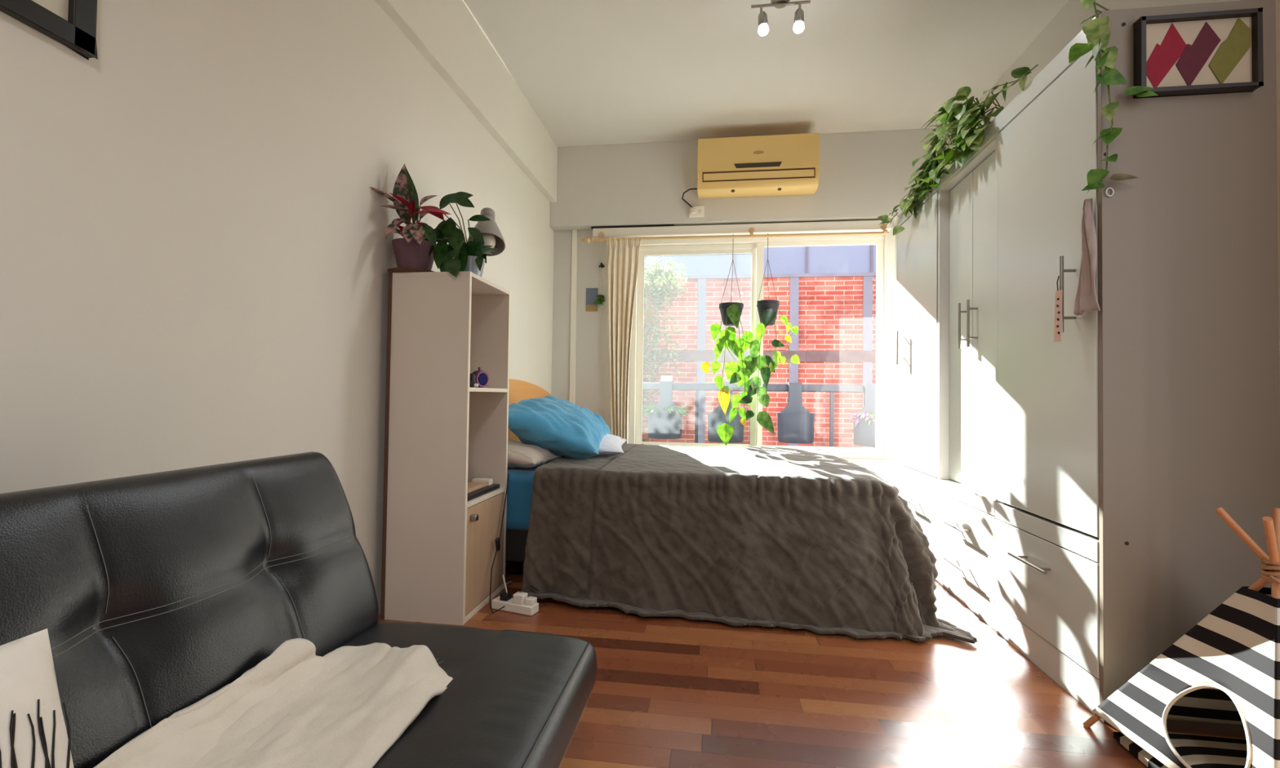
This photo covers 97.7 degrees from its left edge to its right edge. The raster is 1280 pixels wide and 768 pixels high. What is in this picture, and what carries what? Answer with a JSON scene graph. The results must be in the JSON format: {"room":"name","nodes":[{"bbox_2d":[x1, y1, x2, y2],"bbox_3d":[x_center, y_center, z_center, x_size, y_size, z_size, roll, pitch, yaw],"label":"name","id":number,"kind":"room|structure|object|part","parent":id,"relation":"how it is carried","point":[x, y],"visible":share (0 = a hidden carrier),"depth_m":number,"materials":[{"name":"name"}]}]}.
{"room":"studio apartment","nodes":[
{"label":"studio apartment","id":0,"kind":"room"},
{"bbox_2d":[0,0,554,614],"bbox_3d":[-1.225,-0.514,1.011,0.120,2.764,7.075,1,-1,8],"label":"wall","id":1,"kind":"structure","parent":0,"point":[196,255],"depth_m":1.47,"materials":[{"name":"beige paint"}]},
{"bbox_2d":[0,0,97,60],"bbox_3d":[-1.175,-0.908,0.828,0.022,0.461,0.674,1,-1,8],"label":"wall picture","id":2,"kind":"object","parent":1,"relation":"attached to","point":[72,24],"visible":1,"depth_m":1.10},
{"bbox_2d":[374,0,557,202],"bbox_3d":[-1.131,-1.681,0.967,0.052,0.429,6.720,1,-1,8],"label":"beam","id":3,"kind":"structure","parent":1,"relation":"attached to","point":[445,33],"depth_m":2.91,"materials":[{"name":"beige paint"}]},
{"bbox_2d":[551,219,896,486],"bbox_3d":[0.761,-0.420,4.193,2.920,2.764,0.215,1,-1,8],"label":"wall","id":4,"kind":"structure","parent":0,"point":[592,352],"depth_m":4.34,"materials":[{"name":"grey paint"}]},
{"bbox_2d":[586,288,598,311],"bbox_3d":[-0.373,-0.655,4.342,0.093,0.178,0.008,1,-1,8],"label":"card","id":5,"kind":"object","parent":4,"relation":"attached to","point":[591,293],"visible":1,"depth_m":4.34,"materials":[{"name":"grey paper"}]},
{"bbox_2d":[592,294,604,309],"bbox_3d":[-0.319,-0.634,4.312,0.087,0.113,0.054,0,-1,29],"label":"sprig","id":6,"kind":"object","parent":4,"relation":"attached to","point":[599,301],"visible":1,"depth_m":4.31,"materials":[{"name":"green plant"}]},
{"bbox_2d":[581,223,888,243],"bbox_3d":[0.651,-1.100,4.087,2.207,0.094,0.072,1,-1,8],"label":"curtain rod","id":7,"kind":"object","parent":4,"relation":"attached to","point":[751,230],"visible":1,"depth_m":4.06,"materials":[{"name":"brown wood"}]},
{"bbox_2d":[605,236,642,444],"bbox_3d":[-0.132,-0.286,4.168,0.277,1.620,0.071,1,-1,8],"label":"curtain","id":8,"kind":"object","parent":7,"relation":"hanging from","point":[622,260],"visible":0.91,"depth_m":4.17,"materials":[{"name":"beige fabric"}]},
{"bbox_2d":[701,234,753,445],"bbox_3d":[0.632,-0.327,3.979,0.314,1.531,0.237,2,-1,-31],"label":"hanging pot","id":9,"kind":"object","parent":7,"relation":"hanging from","point":[731,312],"visible":1,"depth_m":3.97,"materials":[{"name":"green plant"}]},
{"bbox_3d":[0.656,-0.499,4.030,0.178,0.150,0.178,1,-1,8],"label":"pot","id":10,"kind":"part","parent":9,"relation":"part of","materials":[{"name":"black plastic"}]},
{"bbox_3d":[0.659,-0.831,4.016,0.157,0.522,0.139,1,-1,8],"label":"cord","id":11,"kind":"part","parent":9,"relation":"part of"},
{"bbox_2d":[740,233,799,444],"bbox_3d":[0.916,-0.328,3.981,0.430,1.522,0.194,1,-1,8],"label":"hanging pot","id":12,"kind":"object","parent":7,"relation":"hanging from","point":[767,309],"visible":1,"depth_m":3.94,"materials":[{"name":"green plant"}]},
{"bbox_3d":[0.915,-0.836,3.983,0.142,0.505,0.128,1,-1,8],"label":"cord","id":13,"kind":"part","parent":12,"relation":"part of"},
{"bbox_3d":[0.912,-0.505,3.994,0.160,0.165,0.160,1,-1,8],"label":"pot","id":14,"kind":"part","parent":12,"relation":"part of","materials":[{"name":"black plastic"}]},
{"bbox_2d":[629,226,895,458],"bbox_3d":[0.882,-0.307,4.200,1.926,1.663,0.148,1,-1,8],"label":"window","id":15,"kind":"structure","parent":4,"relation":"attached to","point":[885,244],"depth_m":4.17,"materials":[{"name":"white paint"}]},
{"bbox_2d":[644,308,653,323],"bbox_3d":[0.069,-0.530,4.358,0.067,0.118,0.002,1,-1,8],"label":"window sticker","id":16,"kind":"object","parent":15,"relation":"attached to","point":[648,312],"visible":1,"depth_m":4.36,"materials":[{"name":"white paper"}]},
{"bbox_3d":[0.434,-0.281,4.304,0.925,1.511,0.030,1,-1,8],"label":"sash","id":17,"kind":"part","parent":15,"relation":"part of","materials":[{"name":"white paint"}]},
{"bbox_3d":[1.322,-0.290,4.133,0.910,1.546,0.030,1,-1,8],"label":"sash","id":18,"kind":"part","parent":15,"relation":"part of","materials":[{"name":"white paint"}]},
{"bbox_3d":[1.322,-0.283,4.133,0.810,1.487,0.004,1,-1,8],"label":"pane","id":19,"kind":"part","parent":15,"relation":"part of","materials":[{"name":"clear glass"}]},
{"bbox_2d":[550,128,952,231],"bbox_3d":[0.766,-1.496,4.146,2.920,0.614,0.115,1,-1,8],"label":"wall header","id":20,"kind":"structure","parent":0,"point":[864,175],"depth_m":4.14,"materials":[{"name":"grey paint"}]},
{"bbox_2d":[591,224,674,229],"bbox_3d":[-0.053,-1.189,4.266,0.630,0.013,0.093,1,-1,8],"label":"trim","id":21,"kind":"structure","parent":20,"relation":"attached to","point":[652,225],"depth_m":4.22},
{"bbox_2d":[688,205,704,217],"bbox_3d":[0.414,-1.268,4.105,0.111,0.077,0.055,1,-1,8],"label":"wall socket","id":22,"kind":"object","parent":20,"relation":"attached to","point":[694,211],"visible":1,"depth_m":4.10,"materials":[{"name":"white paint"}]},
{"bbox_2d":[681,133,819,207],"bbox_3d":[0.766,-1.498,3.971,0.947,0.439,0.231,1,-1,8],"label":"air conditioner","id":23,"kind":"object","parent":20,"relation":"attached to","point":[778,165],"visible":1,"depth_m":3.86,"materials":[{"name":"plastic"}]},
{"bbox_3d":[0.366,-1.359,4.100,0.125,0.153,0.023,1,-1,13],"label":"power cord","id":24,"kind":"part","parent":23,"relation":"part of","materials":[{"name":"black plastic"}]},
{"bbox_3d":[0.812,-1.596,3.861,0.824,0.232,0.012,1,-1,8],"label":"panel","id":25,"kind":"part","parent":23,"relation":"part of","materials":[{"name":"plastic"}]},
{"bbox_2d":[462,0,1069,146],"bbox_3d":[0.300,-1.929,0.828,3.160,0.100,7.075,1,-1,8],"label":"ceiling","id":26,"kind":"structure","parent":0,"point":[592,72],"depth_m":3.15,"materials":[{"name":"paint"}]},
{"bbox_2d":[751,0,810,36],"bbox_3d":[0.656,-1.738,2.614,0.270,0.197,0.096,1,-1,8],"label":"ceiling spotlight","id":27,"kind":"object","parent":26,"relation":"attached to","point":[798,27],"visible":1,"depth_m":2.60,"materials":[{"name":"metal"}]},
{"bbox_3d":[0.579,-1.664,2.623,0.052,0.046,0.052,1,-1,8],"label":"bulb","id":28,"kind":"part","parent":27,"relation":"part of","materials":[{"name":"white glass"}]},
{"bbox_3d":[0.738,-1.661,2.600,0.052,0.045,0.052,1,-1,8],"label":"bulb","id":29,"kind":"part","parent":27,"relation":"part of","materials":[{"name":"white glass"}]},
{"bbox_2d":[377,561,1246,767],"bbox_3d":[0.260,0.934,0.768,3.160,0.100,7.075,1,-1,8],"label":"floor","id":30,"kind":"structure","parent":0,"point":[668,691],"depth_m":1.60,"materials":[{"name":"brown wood"}]},
{"bbox_2d":[0,451,596,767],"bbox_3d":[-0.580,0.499,0.351,0.743,0.728,1.795,1,-1,8],"label":"futon sofa","id":31,"kind":"object","parent":30,"relation":"on","point":[153,593],"visible":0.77,"depth_m":0.86,"materials":[{"name":"black leather"}]},
{"bbox_2d":[0,628,74,767],"bbox_3d":[-0.624,0.415,0.350,0.161,0.308,0.500,1,-1,8],"label":"cushion","id":32,"kind":"object","parent":31,"relation":"on","point":[33,732],"visible":1,"depth_m":0.56,"materials":[{"name":"fabric"}]},
{"bbox_3d":[-0.821,0.332,0.389,0.251,0.399,1.795,1,-1,8],"label":"backrest","id":33,"kind":"part","parent":31,"relation":"part of","materials":[{"name":"black leather"}]},
{"bbox_2d":[93,638,453,767],"bbox_3d":[-0.514,0.476,0.668,0.290,0.087,0.802,1,-1,8],"label":"throw blanket","id":34,"kind":"object","parent":31,"relation":"on","point":[346,707],"visible":1,"depth_m":0.83,"materials":[{"name":"white fabric"}]},
{"bbox_3d":[-0.487,0.565,0.336,0.554,0.123,1.795,1,-1,8],"label":"seat","id":35,"kind":"part","parent":31,"relation":"part of","materials":[{"name":"black leather"}]},
{"bbox_2d":[380,270,511,625],"bbox_3d":[-0.774,0.234,2.322,0.351,1.335,0.419,1,-1,8],"label":"shelf","id":36,"kind":"object","parent":30,"relation":"on","point":[442,433],"visible":0.99,"depth_m":2.13,"materials":[{"name":"beige laminate"}]},
{"bbox_3d":[-0.941,0.233,2.346,0.014,1.335,0.419,1,-1,8],"label":"panel","id":37,"kind":"part","parent":36,"relation":"part of","materials":[{"name":"white wood"}]},
{"bbox_2d":[370,163,450,272],"bbox_3d":[-0.861,-0.650,2.188,0.295,0.445,0.266,1,-1,8],"label":"leaf plant","id":38,"kind":"object","parent":36,"relation":"on","point":[411,252],"visible":0.77,"depth_m":2.16,"materials":[{"name":"green plant"}]},
{"bbox_3d":[-0.896,-0.498,2.224,0.172,0.118,0.172,1,-1,8],"label":"pot","id":39,"kind":"part","parent":38,"relation":"part of","materials":[{"name":"purple ceramic"}]},
{"bbox_3d":[-0.884,-0.624,2.172,0.071,0.176,0.135,1,-1,-27],"label":"stem","id":40,"kind":"part","parent":38,"relation":"part of","materials":[{"name":"red plant"}]},
{"bbox_3d":[-0.807,0.243,2.127,0.314,1.309,0.016,1,-1,8],"label":"panel","id":41,"kind":"part","parent":36,"relation":"part of","materials":[{"name":"beige laminate"}]},
{"bbox_3d":[-0.769,-0.415,2.338,0.315,0.016,0.415,1,-1,8],"label":"panel","id":42,"kind":"part","parent":36,"relation":"part of","materials":[{"name":"beige laminate"}]},
{"bbox_2d":[425,191,498,277],"bbox_3d":[-0.709,-0.592,2.260,0.262,0.392,0.261,0,-2,38],"label":"potted plant","id":43,"kind":"object","parent":36,"relation":"on","point":[460,255],"visible":0.9,"depth_m":2.21,"materials":[{"name":"green plant"}]},
{"bbox_3d":[-0.744,-0.608,2.259,0.207,0.269,0.158,0,-2,38],"label":"stem","id":44,"kind":"part","parent":43,"relation":"part of","materials":[{"name":"green plant"}]},
{"bbox_2d":[469,373,478,387],"bbox_3d":[-0.671,-0.014,2.245,0.046,0.058,0.036,1,-1,8],"label":"ornament","id":45,"kind":"object","parent":36,"relation":"on","point":[473,384],"visible":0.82,"depth_m":2.23,"materials":[{"name":"black plastic"}]},
{"bbox_3d":[-0.636,0.514,2.149,0.023,0.023,0.030,1,-1,8],"label":"knob","id":46,"kind":"part","parent":36,"relation":"part of","materials":[{"name":"metal"}]},
{"bbox_2d":[463,255,485,276],"bbox_3d":[-0.684,-0.464,2.259,0.114,0.082,0.114,1,-1,8],"label":"pot","id":47,"kind":"object","parent":36,"relation":"on","point":[475,264],"depth_m":2.22,"materials":[{"name":"silver metal"}]},
{"bbox_2d":[472,367,488,387],"bbox_3d":[-0.665,-0.027,2.317,0.042,0.086,0.072,0,-1,32],"label":"round clock","id":48,"kind":"object","parent":36,"relation":"on","point":[482,378],"visible":0.87,"depth_m":2.30,"materials":[{"name":"purple plastic"}]},
{"bbox_2d":[467,484,499,501],"bbox_3d":[-0.733,0.446,2.326,0.185,0.019,0.320,1,-1,8],"label":"notebook","id":49,"kind":"object","parent":36,"relation":"on","point":[487,489],"visible":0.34,"depth_m":2.30,"materials":[{"name":"black plastic"}]},
{"bbox_2d":[467,478,493,493],"bbox_3d":[-0.709,0.424,2.333,0.090,0.026,0.260,1,-1,8],"label":"wooden box","id":50,"kind":"object","parent":49,"relation":"on","point":[476,483],"visible":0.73,"depth_m":2.40,"materials":[{"name":"brown wood"}]},
{"bbox_2d":[467,481,488,493],"bbox_3d":[-0.714,0.430,2.314,0.085,0.014,0.220,1,-1,8],"label":"book","id":51,"kind":"object","parent":50,"relation":"on","point":[472,486],"depth_m":2.35,"materials":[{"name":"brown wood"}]},
{"bbox_3d":[-0.787,0.891,2.311,0.315,0.022,0.383,1,-1,8],"label":"panel","id":52,"kind":"part","parent":36,"relation":"part of","materials":[{"name":"beige wood"}]},
{"bbox_3d":[-0.637,0.676,2.295,0.016,0.402,0.379,1,-1,8],"label":"door","id":53,"kind":"part","parent":36,"relation":"part of","materials":[{"name":"brown wood"}]},
{"bbox_2d":[466,207,509,613],"bbox_3d":[-0.629,0.054,2.381,0.219,1.655,0.496,1,-1,-29],"label":"lamp","id":54,"kind":"object","parent":36,"relation":"attached to","point":[491,234],"visible":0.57,"depth_m":2.39,"materials":[{"name":"grey metal"}]},
{"bbox_3d":[-0.657,-0.669,2.414,0.156,0.208,0.169,1,-1,8],"label":"lamp shade","id":55,"kind":"part","parent":54,"relation":"part of","materials":[{"name":"grey metal"}]},
{"bbox_3d":[-0.659,-0.643,2.417,0.078,0.142,0.094,1,-1,8],"label":"bulb","id":56,"kind":"part","parent":54,"relation":"part of","materials":[{"name":"white glass"}]},
{"bbox_2d":[494,537,500,551],"bbox_3d":[-0.596,0.672,2.343,0.014,0.056,0.034,1,-1,8],"label":"switch","id":57,"kind":"object","parent":54,"relation":"attached to","point":[497,540],"depth_m":2.34,"materials":[{"name":"black plastic"}]},
{"bbox_3d":[-0.607,0.221,2.390,0.173,1.321,0.488,2,-1,-32],"label":"power cord","id":58,"kind":"part","parent":54,"relation":"part of","materials":[{"name":"black plastic"}]},
{"bbox_3d":[-0.751,0.252,2.522,0.314,1.309,0.016,1,-1,8],"label":"panel","id":59,"kind":"part","parent":36,"relation":"part of","materials":[{"name":"beige laminate"}]},
{"bbox_2d":[491,574,538,615],"bbox_3d":[-0.497,0.845,2.364,0.194,0.123,0.367,1,-1,1],"label":"power strip","id":60,"kind":"object","parent":30,"relation":"on","point":[520,603],"visible":0.94,"depth_m":2.22,"materials":[{"name":"white paint"}]},
{"bbox_3d":[-0.572,0.842,2.401,0.026,0.116,0.297,1,-1,-10],"label":"cord","id":61,"kind":"part","parent":60,"relation":"part of","materials":[{"name":"white plastic"}]},
{"bbox_3d":[-0.425,0.860,2.340,0.045,0.089,0.246,0,-1,17],"label":"cord","id":62,"kind":"part","parent":60,"relation":"part of","materials":[{"name":"black plastic"}]},
{"bbox_2d":[505,378,561,562],"bbox_3d":[0.136,0.457,3.286,1.925,0.955,1.715,1,-1,8],"label":"double bed","id":63,"kind":"object","parent":30,"relation":"on","point":[519,492],"visible":0.12,"depth_m":2.53,"materials":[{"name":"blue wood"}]},
{"bbox_3d":[-0.801,0.397,3.428,0.030,0.855,1.700,1,-1,8],"label":"headboard","id":64,"kind":"part","parent":63,"relation":"part of","materials":[{"name":"orange wood"}]},
{"bbox_3d":[0.147,0.555,3.070,1.840,0.270,1.295,1,-1,8],"label":"mattress","id":65,"kind":"part","parent":63,"relation":"part of","materials":[{"name":"blue fabric"}]},
{"bbox_2d":[507,440,560,468],"bbox_3d":[-0.627,0.340,2.728,0.398,0.132,0.330,0,-1,14],"label":"pillow","id":66,"kind":"object","parent":63,"relation":"on","point":[520,455],"visible":0.53,"depth_m":2.62,"materials":[{"name":"beige fabric"}]},
{"bbox_2d":[560,433,626,456],"bbox_3d":[-0.337,0.340,3.202,0.520,0.131,0.820,1,-1,0],"label":"pillow","id":67,"kind":"object","parent":63,"relation":"on","point":[610,445],"visible":0.33,"depth_m":2.89,"materials":[{"name":"white fabric"}]},
{"bbox_2d":[507,395,611,458],"bbox_3d":[-0.435,0.235,3.077,0.507,0.341,0.923,1,-1,1],"label":"pillow","id":68,"kind":"object","parent":67,"relation":"on","point":[562,427],"visible":0.92,"depth_m":2.71,"materials":[{"name":"blue fabric"}]},
{"bbox_2d":[521,443,977,643],"bbox_3d":[0.458,0.650,2.899,1.715,0.547,1.703,1,-1,8],"label":"coverlet","id":69,"kind":"object","parent":63,"relation":"on","point":[817,541],"visible":0.95,"depth_m":2.26,"materials":[{"name":"grey fabric"}]},
{"bbox_2d":[895,0,1279,735],"bbox_3d":[1.651,-0.036,2.373,0.620,1.945,1.804,1,-1,8],"label":"wardrobe","id":70,"kind":"object","parent":30,"relation":"on","point":[1067,493],"visible":0.8,"depth_m":1.54,"materials":[{"name":"laminate"}]},
{"bbox_3d":[1.791,-0.015,3.254,0.568,1.945,0.020,1,-1,8],"label":"panel","id":71,"kind":"part","parent":70,"relation":"part of","materials":[{"name":"white paint"}]},
{"bbox_3d":[1.472,-0.204,3.160,0.041,0.190,0.011,1,-1,8],"label":"handle","id":72,"kind":"part","parent":70,"relation":"part of","materials":[{"name":"metal"}]},
{"bbox_3d":[1.435,0.621,2.962,0.042,0.010,0.200,1,-1,8],"label":"handle","id":73,"kind":"part","parent":70,"relation":"part of","materials":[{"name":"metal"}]},
{"bbox_3d":[1.478,-0.234,2.987,0.018,1.378,0.598,1,-1,8],"label":"door","id":74,"kind":"part","parent":70,"relation":"part of","materials":[{"name":"white paint"}]},
{"bbox_3d":[1.465,0.600,2.958,0.018,0.157,0.622,1,-1,8],"label":"drawer","id":75,"kind":"part","parent":70,"relation":"part of","materials":[{"name":"white paint"}]},
{"bbox_3d":[1.462,0.760,2.955,0.018,0.157,0.622,1,-1,8],"label":"drawer","id":76,"kind":"part","parent":70,"relation":"part of","materials":[{"name":"white paint"}]},
{"bbox_3d":[1.350,0.768,2.375,0.042,0.010,0.200,1,-1,8],"label":"handle","id":77,"kind":"part","parent":70,"relation":"part of","materials":[{"name":"metal"}]},
{"bbox_3d":[1.352,0.608,2.379,0.042,0.010,0.200,1,-1,8],"label":"handle","id":78,"kind":"part","parent":70,"relation":"part of","materials":[{"name":"metal"}]},
{"bbox_2d":[877,64,1038,235],"bbox_3d":[1.546,-1.048,2.585,0.497,0.458,1.523,1,-1,8],"label":"pothos","id":79,"kind":"object","parent":70,"relation":"on","point":[962,125],"visible":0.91,"depth_m":2.40,"materials":[{"name":"green plant"}]},
{"bbox_3d":[1.458,-0.238,2.530,0.018,1.366,0.242,1,-1,8],"label":"door","id":80,"kind":"part","parent":70,"relation":"part of","materials":[{"name":"white paint"}]},
{"bbox_3d":[1.418,-0.255,2.454,0.041,0.200,0.011,1,-1,8],"label":"handle","id":81,"kind":"part","parent":70,"relation":"part of","materials":[{"name":"metal"}]},
{"bbox_3d":[1.380,0.747,2.372,0.018,0.157,0.544,1,-1,8],"label":"drawer","id":82,"kind":"part","parent":70,"relation":"part of","materials":[{"name":"white paint"}]},
{"bbox_3d":[1.382,0.587,2.375,0.018,0.157,0.544,1,-1,8],"label":"drawer","id":83,"kind":"part","parent":70,"relation":"part of","materials":[{"name":"white paint"}]},
{"bbox_3d":[1.406,-0.257,2.368,0.041,0.200,0.011,1,-1,8],"label":"handle","id":84,"kind":"part","parent":70,"relation":"part of","materials":[{"name":"metal"}]},
{"bbox_3d":[1.420,-0.244,2.261,0.018,1.366,0.293,1,-1,8],"label":"door","id":85,"kind":"part","parent":70,"relation":"part of","materials":[{"name":"white paint"}]},
{"bbox_3d":[1.274,0.582,1.821,0.042,0.010,0.215,1,-1,8],"label":"handle","id":86,"kind":"part","parent":70,"relation":"part of","materials":[{"name":"metal"}]},
{"bbox_3d":[1.302,0.656,1.815,0.018,0.312,0.576,1,-1,8],"label":"drawer","id":87,"kind":"part","parent":70,"relation":"part of","materials":[{"name":"white paint"}]},
{"bbox_3d":[1.313,-0.261,1.824,0.018,1.378,0.556,1,-1,8],"label":"door","id":88,"kind":"part","parent":70,"relation":"part of","materials":[{"name":"white paint"}]},
{"bbox_2d":[1053,275,1062,342],"bbox_3d":[1.233,-0.222,1.644,0.011,0.196,0.042,1,-1,8],"label":"paper tag","id":89,"kind":"object","parent":70,"relation":"hanging from","point":[1059,294],"visible":1,"depth_m":1.64,"materials":[{"name":"paper"}]},
{"bbox_3d":[1.258,-0.264,1.646,0.041,0.225,0.011,1,-1,8],"label":"handle","id":90,"kind":"part","parent":70,"relation":"part of","materials":[{"name":"metal"}]},
{"bbox_2d":[1073,198,1100,315],"bbox_3d":[1.244,-0.354,1.564,0.034,0.324,0.106,1,-1,8],"label":"scarf","id":91,"kind":"object","parent":70,"relation":"hanging from","point":[1086,300],"visible":1,"depth_m":1.55,"materials":[{"name":"pink fabric"}]},
{"bbox_2d":[1068,0,1158,195],"bbox_3d":[1.463,-0.835,1.666,0.622,0.642,0.178,2,-2,-38],"label":"pothos","id":92,"kind":"object","parent":70,"relation":"on","point":[1097,32],"visible":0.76,"depth_m":1.51,"materials":[{"name":"green plant"}]},
{"bbox_3d":[1.543,-0.056,1.494,0.566,1.945,0.018,1,-1,8],"label":"panel","id":93,"kind":"part","parent":70,"relation":"part of","materials":[{"name":"laminate"}]},
{"bbox_2d":[1133,7,1263,98],"bbox_3d":[1.490,-0.883,1.496,0.287,0.209,0.030,1,-1,8],"label":"framed picture","id":94,"kind":"object","parent":70,"relation":"attached to","point":[1221,51],"visible":0.97,"depth_m":1.49,"materials":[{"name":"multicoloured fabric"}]},
{"bbox_2d":[1082,506,1279,767],"bbox_3d":[1.407,0.597,1.214,0.516,0.632,0.519,1,-1,8],"label":"play teepee","id":95,"kind":"object","parent":30,"relation":"on","point":[1224,670],"visible":1,"depth_m":1.27,"materials":[{"name":"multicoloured fabric"}]},
{"bbox_3d":[1.425,0.665,1.353,0.481,0.406,0.203,1,-1,8],"label":"panel","id":96,"kind":"part","parent":95,"relation":"part of","materials":[{"name":"fabric"}]},
{"bbox_3d":[1.265,0.660,1.233,0.199,0.406,0.484,1,-1,8],"label":"panel","id":97,"kind":"part","parent":95,"relation":"part of","materials":[{"name":"fabric"}]},
{"bbox_3d":[1.389,0.658,1.078,0.473,0.406,0.214,1,-1,8],"label":"panel","id":98,"kind":"part","parent":95,"relation":"part of","materials":[{"name":"fabric"}]},
{"bbox_2d":[957,0,1243,150],"bbox_3d":[2.053,-0.438,2.475,0.120,2.764,3.255,1,-1,8],"label":"wall","id":99,"kind":"structure","parent":0,"point":[1066,24],"depth_m":2.74,"materials":[{"name":"grey paint"}]},
{"bbox_2d":[1275,0,1279,398],"bbox_3d":[0.983,-0.508,-0.178,0.095,2.764,2.300,1,-1,8],"label":"wall partition","id":100,"kind":"structure","parent":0,"point":[1277,2],"depth_m":0.96,"materials":[{"name":"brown paint"}]},
{"bbox_3d":[1.160,0.964,4.691,7.000,0.070,0.945,1,-1,8],"label":"floor","id":101,"kind":"structure","parent":0,"visible":0},
{"bbox_2d":[643,382,864,446],"bbox_3d":[1.205,0.468,4.971,5.400,0.935,0.040,1,-1,8],"label":"balcony railing","id":102,"kind":"object","parent":101,"relation":"on","point":[832,388],"visible":0.16,"depth_m":4.96,"materials":[{"name":"metal"}]},
{"bbox_2d":[642,381,690,439],"bbox_3d":[0.233,0.227,5.017,0.517,0.510,0.535,1,-1,8],"label":"planter","id":103,"kind":"object","parent":102,"relation":"attached to","point":[664,418],"visible":0.98,"depth_m":4.90,"materials":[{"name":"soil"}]},
{"bbox_3d":[0.224,0.357,5.011,0.316,0.250,0.316,1,-1,8],"label":"pot","id":104,"kind":"part","parent":103,"relation":"part of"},
{"bbox_2d":[661,375,671,381],"bbox_3d":[0.246,-0.037,5.149,0.100,0.075,0.008,1,-1,8],"label":"paper tag","id":105,"kind":"object","parent":103,"relation":"attached to","point":[663,378],"visible":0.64,"depth_m":5.15,"materials":[{"name":"white paper"}]},
{"bbox_3d":[0.512,0.492,5.068,0.030,0.870,0.030,1,-1,8],"label":"post","id":106,"kind":"part","parent":102,"relation":"part of","materials":[{"name":"metal"}]},
{"bbox_2d":[706,382,743,443],"bbox_3d":[0.759,0.243,4.938,0.326,0.530,0.326,1,-1,8],"label":"planter","id":107,"kind":"object","parent":102,"relation":"hanging from","point":[716,418],"visible":0.67,"depth_m":4.82,"materials":[{"name":"plastic"}]},
{"bbox_3d":[0.757,0.383,4.935,0.326,0.250,0.326,1,-1,8],"label":"pot","id":108,"kind":"part","parent":107,"relation":"part of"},
{"bbox_3d":[1.211,0.033,4.980,5.400,0.065,0.040,1,-1,8],"label":"handrail","id":109,"kind":"part","parent":102,"relation":"part of","materials":[{"name":"metal"}]},
{"bbox_2d":[777,382,814,444],"bbox_3d":[1.353,0.244,4.854,0.316,0.520,0.316,1,-1,8],"label":"planter","id":110,"kind":"object","parent":102,"relation":"hanging from","point":[795,422],"visible":1,"depth_m":4.75,"materials":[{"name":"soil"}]},
{"bbox_3d":[1.351,0.380,4.851,0.316,0.250,0.316,1,-1,8],"label":"pot","id":111,"kind":"part","parent":110,"relation":"part of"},
{"bbox_3d":[1.680,0.505,4.903,0.030,0.870,0.030,1,-1,8],"label":"post","id":112,"kind":"part","parent":102,"relation":"part of","materials":[{"name":"metal"}]},
{"bbox_2d":[848,382,875,446],"bbox_3d":[1.987,0.257,4.772,0.428,0.530,0.415,1,-1,8],"label":"planter","id":113,"kind":"object","parent":102,"relation":"attached to","point":[864,421],"visible":0.56,"depth_m":4.71,"materials":[{"name":"plastic"}]},
{"bbox_3d":[1.984,0.396,4.761,0.326,0.250,0.326,1,-1,8],"label":"pot","id":114,"kind":"part","parent":113,"relation":"part of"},
{"label":"outside","id":115,"kind":"structure","parent":0,"visible":0},
{"bbox_3d":[3.938,2.732,10.164,19.000,0.200,10.650,1,-1,8],"label":"ground","id":116,"kind":"structure","parent":115,"visible":0},
{"bbox_2d":[642,255,689,441],"bbox_3d":[-0.211,0.342,8.071,1.852,4.383,0.802,0,-1,16],"label":"tree","id":117,"kind":"object","parent":116,"relation":"on","point":[652,277],"visible":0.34,"depth_m":7.96,"materials":[{"name":"green plant"}]},
{"bbox_2d":[642,272,875,448],"bbox_3d":[3.187,0.481,8.261,12.000,4.200,0.330,1,-1,8],"label":"brick building","id":118,"kind":"structure","parent":116,"relation":"on","point":[834,314],"depth_m":8.28,"materials":[{"name":"red brick"}]},
{"bbox_2d":[644,244,875,275],"bbox_3d":[4.346,-0.333,12.808,19.000,6.050,0.640,1,-1,8],"label":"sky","id":119,"kind":"structure","parent":116,"relation":"on","point":[860,258],"depth_m":12.71,"materials":[{"name":"grey concrete"}]}
]}

